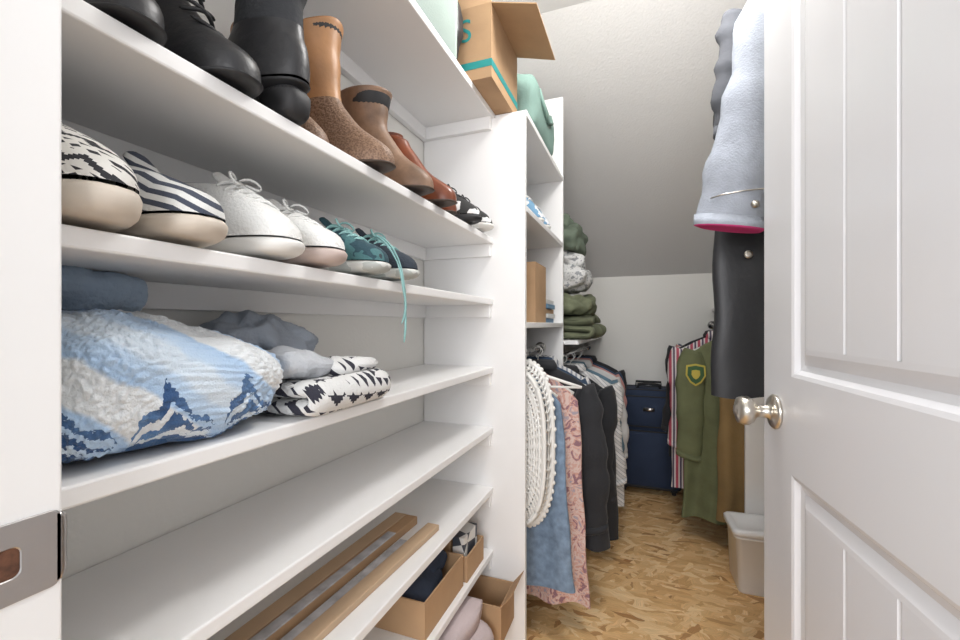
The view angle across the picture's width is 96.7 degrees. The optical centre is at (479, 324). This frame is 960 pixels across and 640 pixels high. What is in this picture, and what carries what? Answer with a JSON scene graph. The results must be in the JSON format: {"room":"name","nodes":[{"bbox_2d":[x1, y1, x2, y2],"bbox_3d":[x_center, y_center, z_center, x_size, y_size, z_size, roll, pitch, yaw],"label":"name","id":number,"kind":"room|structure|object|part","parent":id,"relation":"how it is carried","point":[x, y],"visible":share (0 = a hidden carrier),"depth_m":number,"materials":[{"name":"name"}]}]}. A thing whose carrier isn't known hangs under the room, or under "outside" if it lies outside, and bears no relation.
{"room":"walk-in closet","nodes":[
{"label":"walk-in closet","id":0,"kind":"room"},
{"bbox_2d":[61,0,423,579],"bbox_3d":[-0.077,-0.135,1.810,0.050,2.450,3.270,0,0,21],"label":"wall","id":1,"kind":"structure","parent":0,"point":[100,530],"depth_m":0.81,"materials":[{"name":"white paint"}]},
{"bbox_2d":[495,110,562,327],"bbox_3d":[0.098,-0.332,1.700,0.351,0.684,0.651,0,0,21],"label":"shelf unit","id":2,"kind":"object","parent":1,"relation":"attached to","point":[541,167],"visible":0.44,"depth_m":1.68,"materials":[{"name":"white paint"}]},
{"bbox_2d":[517,73,553,155],"bbox_3d":[0.140,-0.779,1.649,0.268,0.207,0.367,0,0,21],"label":"tote bag","id":3,"kind":"object","parent":2,"relation":"on","point":[530,98],"visible":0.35,"depth_m":1.47,"materials":[{"name":"green fabric"}]},
{"bbox_3d":[0.252,-0.793,1.600,0.026,0.088,0.201,0,0,21],"label":"bag handle","id":4,"kind":"part","parent":3,"relation":"part of","materials":[{"name":"green fabric"}]},
{"bbox_2d":[526,195,544,222],"bbox_3d":[0.120,-0.456,1.645,0.261,0.158,0.088,0,0,21],"label":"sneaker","id":5,"kind":"object","parent":2,"relation":"on","point":[530,204],"visible":0.17,"depth_m":1.59,"materials":[{"name":"blue fabric"}]},
{"bbox_2d":[526,261,545,322],"bbox_3d":[0.119,-0.127,1.666,0.240,0.235,0.180,0,0,21],"label":"carton","id":6,"kind":"object","parent":2,"relation":"on","point":[535,272],"visible":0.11,"depth_m":1.55,"materials":[{"name":"cardboard"}]},
{"bbox_2d":[527,195,550,228],"bbox_3d":[0.162,-0.456,1.757,0.261,0.158,0.088,0,0,21],"label":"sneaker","id":7,"kind":"object","parent":2,"relation":"on","point":[546,222],"visible":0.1,"depth_m":1.71,"materials":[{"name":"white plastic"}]},
{"bbox_2d":[546,299,554,322],"bbox_3d":[0.210,-0.059,1.867,0.206,0.098,0.160,0,0,21],"label":"paper stack","id":8,"kind":"object","parent":2,"relation":"in","point":[550,305],"visible":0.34,"depth_m":1.82,"materials":[{"name":"blue"}]},
{"bbox_2d":[564,336,602,344],"bbox_3d":[0.479,0.081,2.609,0.418,0.019,1.278,0,0,21],"label":"shelf","id":9,"kind":"object","parent":1,"relation":"attached to","point":[566,341],"visible":0.31,"depth_m":1.96,"materials":[{"name":"white paint"}]},
{"bbox_2d":[564,293,605,339],"bbox_3d":[0.424,-0.059,2.250,0.440,0.258,0.444,0,0,21],"label":"trousers","id":10,"kind":"object","parent":9,"relation":"on","point":[580,318],"visible":0.54,"depth_m":2.06,"materials":[{"name":"fabric"}]},
{"bbox_2d":[564,250,592,293],"bbox_3d":[0.418,-0.279,2.247,0.333,0.230,0.386,0,0,21],"label":"blanket","id":11,"kind":"object","parent":10,"relation":"on","point":[577,279],"visible":0.38,"depth_m":2.08,"materials":[{"name":"white fabric"}]},
{"bbox_2d":[564,213,587,255],"bbox_3d":[0.376,-0.473,2.241,0.357,0.207,0.369,0,0,21],"label":"jacket","id":12,"kind":"object","parent":11,"relation":"on","point":[575,240],"visible":0.25,"depth_m":2.10,"materials":[{"name":"fabric"}]},
{"bbox_2d":[492,0,590,13],"bbox_3d":[0.343,-1.335,0.833,1.530,0.050,1.740,0,0,21],"label":"ceiling","id":13,"kind":"structure","parent":0,"point":[544,6],"depth_m":1.74,"materials":[{"name":"white paint"}]},
{"bbox_2d":[517,0,747,277],"bbox_3d":[0.924,-0.844,2.361,1.490,1.052,1.530,0,0,21],"label":"ceiling","id":14,"kind":"structure","parent":0,"point":[635,80],"depth_m":2.10,"materials":[{"name":"white paint"}]},
{"bbox_2d":[564,273,713,385],"bbox_3d":[1.186,0.355,3.053,1.430,1.470,0.050,0,0,21],"label":"wall","id":15,"kind":"structure","parent":0,"point":[641,316],"depth_m":3.03,"materials":[{"name":"white paint"}]},
{"bbox_2d":[526,486,763,639],"bbox_3d":[0.503,1.115,1.253,1.530,0.050,3.900,0,0,21],"label":"floor","id":16,"kind":"structure","parent":0,"point":[666,575],"depth_m":1.75,"materials":[{"name":"beige wood"}]},
{"bbox_2d":[61,0,525,639],"bbox_3d":[-0.215,0.207,0.877,0.351,1.765,1.108,0,0,21],"label":"shelf unit","id":17,"kind":"object","parent":16,"relation":"on","point":[205,578],"visible":0.8,"depth_m":0.80,"materials":[{"name":"white paint"}]},
{"bbox_2d":[61,121,142,232],"bbox_3d":[-0.425,-0.150,0.405,0.263,0.131,0.086,0,0,21],"label":"shoe","id":18,"kind":"object","parent":17,"relation":"on","point":[100,191],"visible":0.44,"depth_m":0.36,"materials":[{"name":"fabric"}]},
{"bbox_2d":[83,0,166,46],"bbox_3d":[-0.420,-0.413,0.435,0.247,0.276,0.080,0,0,20],"label":"boot","id":19,"kind":"object","parent":17,"relation":"on","point":[145,17],"visible":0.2,"depth_m":0.39,"materials":[{"name":"black leather"}]},
{"bbox_2d":[116,151,227,247],"bbox_3d":[-0.394,-0.141,0.488,0.263,0.113,0.088,0,0,23],"label":"shoe","id":20,"kind":"object","parent":17,"relation":"on","point":[175,211],"visible":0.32,"depth_m":0.43,"materials":[{"name":"white fabric"}]},
{"bbox_2d":[61,308,283,463],"bbox_3d":[-0.399,0.057,0.504,0.240,0.151,0.258,0,0,21],"label":"blanket","id":21,"kind":"object","parent":17,"relation":"on","point":[135,380],"visible":0.81,"depth_m":0.42,"materials":[{"name":"blue fabric"}]},
{"bbox_2d":[61,265,147,311],"bbox_3d":[-0.483,-0.052,0.482,0.112,0.071,0.160,0,0,21],"label":"throw","id":22,"kind":"object","parent":21,"relation":"on","point":[81,288],"visible":0.37,"depth_m":0.49,"materials":[{"name":"blue fabric"}]},
{"bbox_2d":[155,0,262,98],"bbox_3d":[-0.380,-0.413,0.528,0.257,0.276,0.083,0,0,18],"label":"shoe","id":23,"kind":"object","parent":17,"relation":"on","point":[197,41],"visible":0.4,"depth_m":0.48,"materials":[{"name":"black leather"}]},
{"bbox_2d":[186,171,304,260],"bbox_3d":[-0.360,-0.153,0.586,0.268,0.137,0.090,0,0,17],"label":"sneaker","id":24,"kind":"object","parent":17,"relation":"on","point":[257,228],"visible":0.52,"depth_m":0.54,"materials":[{"name":"white"}]},
{"bbox_2d":[199,310,318,350],"bbox_3d":[-0.359,0.053,0.727,0.165,0.157,0.217,0,0,21],"label":"sweatshirt","id":25,"kind":"object","parent":17,"relation":"on","point":[268,331],"visible":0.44,"depth_m":0.68,"materials":[{"name":"fabric"}]},
{"bbox_2d":[228,0,310,125],"bbox_3d":[-0.343,-0.383,0.617,0.237,0.216,0.077,0,0,22],"label":"boot","id":26,"kind":"object","parent":17,"relation":"on","point":[271,32],"visible":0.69,"depth_m":0.57,"materials":[{"name":"grey leather"}]},
{"bbox_2d":[230,23,328,142],"bbox_3d":[-0.338,-0.403,0.715,0.202,0.256,0.077,0,0,21],"label":"boot","id":27,"kind":"object","parent":17,"relation":"on","point":[310,125],"visible":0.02,"depth_m":0.67,"materials":[{"name":"brown leather"}]},
{"bbox_2d":[268,199,347,268],"bbox_3d":[-0.325,-0.141,0.669,0.263,0.113,0.088,0,0,20],"label":"sneaker","id":28,"kind":"object","parent":17,"relation":"on","point":[324,248],"visible":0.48,"depth_m":0.62,"materials":[{"name":"white fabric"}]},
{"bbox_2d":[224,512,416,639],"bbox_3d":[-0.328,0.500,0.766,0.064,0.023,0.740,0,0,22],"label":"wooden rack","id":29,"kind":"object","parent":17,"relation":"on","point":[274,622],"visible":1,"depth_m":0.81,"materials":[{"name":"brown wood"}]},
{"bbox_2d":[262,345,390,416],"bbox_3d":[-0.250,0.081,0.698,0.136,0.102,0.213,0,0,21],"label":"knit blanket","id":30,"kind":"object","parent":17,"relation":"on","point":[313,384],"visible":0.9,"depth_m":0.63,"materials":[{"name":"white fabric"}]},
{"bbox_2d":[303,16,395,173],"bbox_3d":[-0.269,-0.426,0.791,0.249,0.301,0.090,0,0,19],"label":"boot","id":31,"kind":"object","parent":17,"relation":"on","point":[323,35],"visible":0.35,"depth_m":0.77,"materials":[{"name":"brown leather"}]},
{"bbox_2d":[319,217,390,275],"bbox_3d":[-0.284,-0.139,0.768,0.269,0.109,0.090,0,0,16],"label":"shoe","id":32,"kind":"object","parent":17,"relation":"on","point":[364,258],"visible":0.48,"depth_m":0.72,"materials":[{"name":"teal fabric"}]},
{"bbox_2d":[280,523,438,639],"bbox_3d":[-0.265,0.505,0.743,0.055,0.014,0.720,0,0,22],"label":"wooden rack","id":33,"kind":"object","parent":17,"relation":"on","point":[316,626],"visible":1,"depth_m":0.80,"materials":[{"name":"wood"}]},
{"bbox_2d":[340,85,434,195],"bbox_3d":[-0.210,-0.396,0.924,0.242,0.241,0.094,0,0,19],"label":"boot","id":34,"kind":"object","parent":17,"relation":"on","point":[368,106],"visible":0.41,"depth_m":0.90,"materials":[{"name":"leather"}]},
{"bbox_2d":[355,228,419,341],"bbox_3d":[-0.241,-0.081,0.862,0.279,0.228,0.103,0,0,26],"label":"shoe","id":35,"kind":"object","parent":17,"relation":"on","point":[403,267],"visible":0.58,"depth_m":0.81,"materials":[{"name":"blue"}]},
{"bbox_3d":[-0.263,-0.665,0.895,0.248,0.020,1.108,0,0,21],"label":"shelf","id":36,"kind":"part","parent":17,"relation":"part of","materials":[{"name":"white paint"}]},
{"bbox_2d":[374,550,462,639],"bbox_3d":[-0.178,0.649,1.095,0.200,0.122,0.220,0,0,21],"label":"shoe box","id":37,"kind":"object","parent":17,"relation":"on","point":[417,612],"visible":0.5,"depth_m":1.01,"materials":[{"name":"cardboard"}]},
{"bbox_2d":[389,132,457,207],"bbox_3d":[-0.174,-0.373,1.024,0.259,0.196,0.077,0,0,21],"label":"boot","id":38,"kind":"object","parent":17,"relation":"on","point":[443,196],"visible":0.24,"depth_m":0.99,"materials":[{"name":"leather"}]},
{"bbox_2d":[415,0,457,57],"bbox_3d":[-0.217,-0.828,0.981,0.266,0.305,0.340,0,0,21],"label":"storage bin","id":39,"kind":"object","parent":17,"relation":"on","point":[442,14],"visible":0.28,"depth_m":1.03,"materials":[{"name":"green plastic"}]},
{"bbox_2d":[441,205,457,214],"bbox_3d":[-0.168,-0.366,1.112,0.237,0.181,0.072,0,0,21],"label":"boot","id":40,"kind":"object","parent":17,"relation":"on","point":[452,210],"visible":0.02,"depth_m":1.06,"materials":[{"name":"leather"}]},
{"bbox_2d":[456,2,462,59],"bbox_3d":[-0.145,-0.834,1.179,0.201,0.316,0.064,0,0,21],"label":"handbag","id":41,"kind":"object","parent":17,"relation":"on","point":[459,13],"visible":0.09,"depth_m":1.15,"materials":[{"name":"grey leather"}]},
{"bbox_2d":[443,522,483,582],"bbox_3d":[-0.101,0.654,1.269,0.190,0.112,0.130,0,0,21],"label":"box","id":42,"kind":"object","parent":17,"relation":"on","point":[466,542],"visible":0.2,"depth_m":1.22,"materials":[{"name":"cardboard"}]},
{"bbox_2d":[447,184,481,224],"bbox_3d":[-0.119,-0.338,1.210,0.263,0.122,0.086,0,0,19],"label":"sneaker","id":43,"kind":"object","parent":17,"relation":"on","point":[467,212],"visible":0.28,"depth_m":1.15,"materials":[{"name":"black fabric"}]},
{"bbox_2d":[439,596,493,639],"bbox_3d":[-0.135,0.827,1.101,0.299,0.154,0.303,0,0,21],"label":"folded blanket","id":44,"kind":"object","parent":17,"relation":"on","point":[466,624],"visible":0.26,"depth_m":1.11,"materials":[{"name":"pink fabric"}]},
{"bbox_3d":[-0.022,0.217,1.386,0.351,1.745,0.019,0,0,21],"label":"panel","id":45,"kind":"part","parent":17,"relation":"part of","materials":[{"name":"white paint"}]},
{"bbox_2d":[461,194,493,231],"bbox_3d":[-0.083,-0.338,1.305,0.263,0.122,0.086,0,0,21],"label":"sneaker","id":46,"kind":"object","parent":17,"relation":"on","point":[485,225],"visible":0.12,"depth_m":1.25,"materials":[{"name":"white plastic"}]},
{"bbox_2d":[467,571,523,639],"bbox_3d":[-0.006,0.828,1.291,0.251,0.152,0.130,0,0,21],"label":"carton","id":47,"kind":"object","parent":17,"relation":"on","point":[497,595],"visible":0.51,"depth_m":1.29,"materials":[{"name":"cardboard"}]},
{"bbox_2d":[457,0,554,114],"bbox_3d":[-0.010,-0.833,1.310,0.433,0.315,0.256,0,0,21],"label":"open cardboard box","id":48,"kind":"object","parent":17,"relation":"on","point":[495,34],"visible":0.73,"depth_m":1.20,"materials":[{"name":"brown cardboard"}]},
{"bbox_2d":[526,97,563,365],"bbox_3d":[0.217,0.025,2.014,0.351,2.130,0.019,0,0,21],"label":"shelving unit","id":49,"kind":"object","parent":16,"relation":"on","point":[549,197],"visible":0.26,"depth_m":1.96,"materials":[{"name":"white paint"}]},
{"bbox_2d":[526,342,545,353],"bbox_3d":[0.165,0.105,1.674,0.052,0.052,0.652,0,0,21],"label":"clothes rod","id":50,"kind":"object","parent":49,"relation":"attached to","point":[530,349],"visible":0.29,"depth_m":1.87,"materials":[{"name":"silver metal"}]},
{"bbox_2d":[526,359,556,527],"bbox_3d":[0.105,0.387,1.431,0.294,0.610,0.084,0,0,21],"label":"garment","id":51,"kind":"object","parent":50,"relation":"hanging from","point":[540,445],"visible":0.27,"depth_m":1.37,"materials":[{"name":"knitted cotton yarn"},{"name":"white plastic"}]},
{"bbox_2d":[526,377,574,593],"bbox_3d":[0.109,0.495,1.526,0.462,0.821,0.083,0,0,21],"label":"garment","id":52,"kind":"object","parent":50,"relation":"hanging from","point":[548,543],"visible":0.23,"depth_m":1.45,"materials":[{"name":"blue fabric"}]},
{"bbox_2d":[526,354,581,388],"bbox_3d":[0.141,0.149,1.471,0.413,0.129,0.010,0,0,21],"label":"hanger","id":53,"kind":"object","parent":50,"relation":"hanging from","point":[573,386],"visible":0.21,"depth_m":1.42,"materials":[{"name":"white plastic"}]},
{"bbox_2d":[526,345,587,384],"bbox_3d":[0.236,0.430,1.804,0.502,0.691,0.105,0,0,21],"label":"blazer","id":54,"kind":"object","parent":50,"relation":"hanging from","point":[583,381],"visible":0.05,"depth_m":1.78,"materials":[{"name":"blue fabric"}]},
{"bbox_2d":[526,349,590,608],"bbox_3d":[0.157,0.535,1.581,0.494,0.901,0.101,0,0,21],"label":"floral dress","id":55,"kind":"object","parent":50,"relation":"hanging from","point":[569,403],"visible":0.27,"depth_m":1.51,"materials":[{"name":"pink fabric"}]},
{"bbox_2d":[528,344,590,383],"bbox_3d":[0.266,0.410,1.883,0.480,0.651,0.104,0,0,21],"label":"striped shirt","id":56,"kind":"object","parent":50,"relation":"hanging from","point":[580,377],"visible":0.07,"depth_m":1.85,"materials":[{"name":"white fabric"}]},
{"bbox_2d":[527,347,610,551],"bbox_3d":[0.227,0.461,1.681,0.552,0.751,0.120,0,0,21],"label":"coat","id":57,"kind":"object","parent":50,"relation":"hanging from","point":[595,474],"visible":0.35,"depth_m":1.56,"materials":[{"name":"black fabric"}]},
{"bbox_2d":[564,343,590,357],"bbox_3d":[0.571,0.160,2.574,0.052,0.052,1.279,0,0,21],"label":"clothes rod","id":58,"kind":"object","parent":49,"relation":"attached to","point":[587,345],"visible":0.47,"depth_m":2.68,"materials":[{"name":"silver metal"}]},
{"bbox_2d":[564,355,618,540],"bbox_3d":[0.392,0.558,2.016,0.502,0.836,0.121,0,0,21],"label":"robe","id":59,"kind":"object","parent":58,"relation":"hanging from","point":[607,395],"visible":0.24,"depth_m":1.91,"materials":[{"name":"black fabric"}]},
{"bbox_2d":[564,352,624,453],"bbox_3d":[0.475,0.468,2.221,0.529,0.656,0.109,0,0,21],"label":"sweater","id":60,"kind":"object","parent":58,"relation":"hanging from","point":[608,380],"visible":0.02,"depth_m":2.18,"materials":[{"name":"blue fabric"}]},
{"bbox_2d":[564,353,626,505],"bbox_3d":[0.446,0.508,2.118,0.537,0.736,0.114,0,0,21],"label":"plaid shirt","id":61,"kind":"object","parent":58,"relation":"hanging from","point":[621,478],"visible":0.2,"depth_m":2.01,"materials":[{"name":"white fabric"}]},
{"bbox_2d":[565,351,628,468],"bbox_3d":[0.531,0.448,2.328,0.534,0.616,0.106,0,0,21],"label":"shirt","id":62,"kind":"object","parent":58,"relation":"hanging from","point":[624,426],"visible":0.13,"depth_m":2.23,"materials":[{"name":"fabric"}]},
{"bbox_2d":[567,349,626,406],"bbox_3d":[0.565,0.468,2.444,0.529,0.656,0.106,0,0,21],"label":"blouse","id":63,"kind":"object","parent":58,"relation":"hanging from","point":[617,375],"visible":0.06,"depth_m":2.39,"materials":[{"name":"fabric"}]},
{"bbox_2d":[568,348,625,395],"bbox_3d":[0.598,0.468,2.559,0.522,0.656,0.104,0,0,21],"label":"coat","id":64,"kind":"object","parent":58,"relation":"hanging from","point":[619,373],"visible":0.06,"depth_m":2.53,"materials":[{"name":"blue fabric"}]},
{"bbox_2d":[574,347,627,442],"bbox_3d":[0.657,0.468,2.687,0.524,0.656,0.105,0,0,21],"label":"coat","id":65,"kind":"object","parent":58,"relation":"hanging from","point":[593,357],"visible":0.07,"depth_m":2.65,"materials":[{"name":"black fabric"}]},
{"bbox_2d":[624,380,681,495],"bbox_3d":[1.122,0.734,2.842,0.396,0.711,0.290,0,0,21],"label":"suitcase","id":66,"kind":"object","parent":16,"relation":"on","point":[649,462],"visible":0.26,"depth_m":2.72,"materials":[{"name":"fabric"}]},
{"bbox_2d":[723,511,763,596],"bbox_3d":[1.201,0.961,1.777,0.302,0.258,0.202,0,0,19],"label":"storage bin","id":67,"kind":"object","parent":16,"relation":"on","point":[745,530],"visible":0.49,"depth_m":1.73,"materials":[{"name":"white plastic"}]},
{"bbox_3d":[1.201,0.845,1.777,0.302,0.025,0.202,0,0,19],"label":"lid","id":68,"kind":"part","parent":67,"relation":"part of","materials":[{"name":"white plastic"}]},
{"bbox_2d":[744,397,763,514],"bbox_3d":[1.331,0.500,1.858,0.309,1.180,0.019,0,0,21],"label":"wardrobe","id":69,"kind":"object","parent":16,"relation":"on","point":[754,432],"visible":0.04,"depth_m":1.89,"materials":[{"name":"white wood"}]},
{"bbox_2d":[708,321,713,328],"bbox_3d":[1.382,0.000,2.400,0.052,0.052,1.029,0,0,21],"label":"clothes rod","id":70,"kind":"object","parent":69,"relation":"attached to","point":[711,323],"visible":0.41,"depth_m":2.88,"materials":[{"name":"silver metal"}]},
{"bbox_2d":[661,331,707,456],"bbox_3d":[1.294,0.363,2.309,0.581,0.766,0.111,0,0,21],"label":"sweater","id":71,"kind":"object","parent":70,"relation":"hanging from","point":[666,412],"visible":0.08,"depth_m":2.37,"materials":[{"name":"black fabric"}]},
{"bbox_2d":[667,331,712,488],"bbox_3d":[1.251,0.428,2.195,0.534,0.896,0.104,0,0,21],"label":"plaid shirt","id":72,"kind":"object","parent":70,"relation":"hanging from","point":[677,462],"visible":0.19,"depth_m":2.25,"materials":[{"name":"multicoloured fabric"}]},
{"bbox_2d":[675,341,726,524],"bbox_3d":[1.243,0.473,2.076,0.540,0.986,0.136,0,0,21],"label":"jacket","id":73,"kind":"object","parent":70,"relation":"hanging from","point":[697,410],"visible":0.38,"depth_m":2.10,"materials":[{"name":"fabric"}]},
{"bbox_2d":[716,397,743,522],"bbox_3d":[1.295,0.453,1.958,0.373,0.946,0.087,0,0,21],"label":"jacket","id":74,"kind":"object","parent":70,"relation":"hanging from","point":[730,440],"visible":0.3,"depth_m":1.98,"materials":[{"name":"brown fabric"}]},
{"bbox_3d":[1.331,0.500,1.858,0.309,1.180,0.019,0,0,21],"label":"partition panel","id":75,"kind":"part","parent":69,"relation":"part of","materials":[{"name":"white paint"}]},
{"bbox_3d":[0.062,-0.110,0.093,1.430,2.400,0.158,0,0,21],"label":"wall","id":76,"kind":"structure","parent":0,"visible":0},
{"bbox_2d":[0,0,60,639],"bbox_3d":[-0.352,0.060,0.240,0.036,2.060,0.178,0,0,21],"label":"trim","id":77,"kind":"structure","parent":76,"relation":"attached to","point":[30,30],"depth_m":0.30,"materials":[{"name":"white paint"}]},
{"bbox_2d":[0,510,66,608],"bbox_3d":[-0.323,0.164,0.291,0.009,0.056,0.071,0,0,14],"label":"strike plate","id":78,"kind":"object","parent":77,"relation":"attached to","point":[33,549],"visible":1,"depth_m":0.30,"materials":[{"name":"silver metal"}]},
{"bbox_2d":[764,0,959,639],"bbox_3d":[0.473,0.067,0.464,0.035,2.023,0.780,0,0,16],"label":"door leaf","id":79,"kind":"structure","parent":76,"relation":"in","point":[862,97],"depth_m":0.54,"materials":[{"name":"white wood"}]},
{"bbox_2d":[733,394,782,428],"bbox_3d":[0.563,0.160,0.782,0.173,0.064,0.068,0,0,21],"label":"door knob","id":80,"kind":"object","parent":79,"relation":"attached to","point":[746,411],"depth_m":0.78,"materials":[{"name":"silver metal"}]},
{"bbox_3d":[1.361,-0.920,1.943,0.314,0.100,0.020,0,0,21],"label":"board","id":81,"kind":"object","parent":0,"visible":0},
{"bbox_3d":[0.851,-0.940,1.002,0.052,0.052,2.101,0,0,21],"label":"clothes rod","id":82,"kind":"object","parent":81,"relation":"attached to","visible":0},
{"bbox_2d":[710,8,742,139],"bbox_3d":[0.854,-0.657,1.065,0.499,0.606,0.115,0,0,21],"label":"hoodie","id":83,"kind":"object","parent":82,"relation":"hanging from","point":[722,69],"visible":0.11,"depth_m":1.11,"materials":[{"name":"grey fabric"}]},
{"bbox_2d":[693,0,763,232],"bbox_3d":[0.822,-0.590,0.966,0.610,0.740,0.125,0,0,21],"label":"denim jacket","id":84,"kind":"object","parent":82,"relation":"hanging from","point":[732,196],"visible":0.29,"depth_m":1.00,"materials":[{"name":"fabric"}]},
{"bbox_2d":[710,114,763,398],"bbox_3d":[0.902,-0.374,1.164,0.484,1.171,0.112,0,0,21],"label":"coat","id":85,"kind":"object","parent":82,"relation":"hanging from","point":[737,348],"visible":0.11,"depth_m":1.21,"materials":[{"name":"black leather"}]}
]}

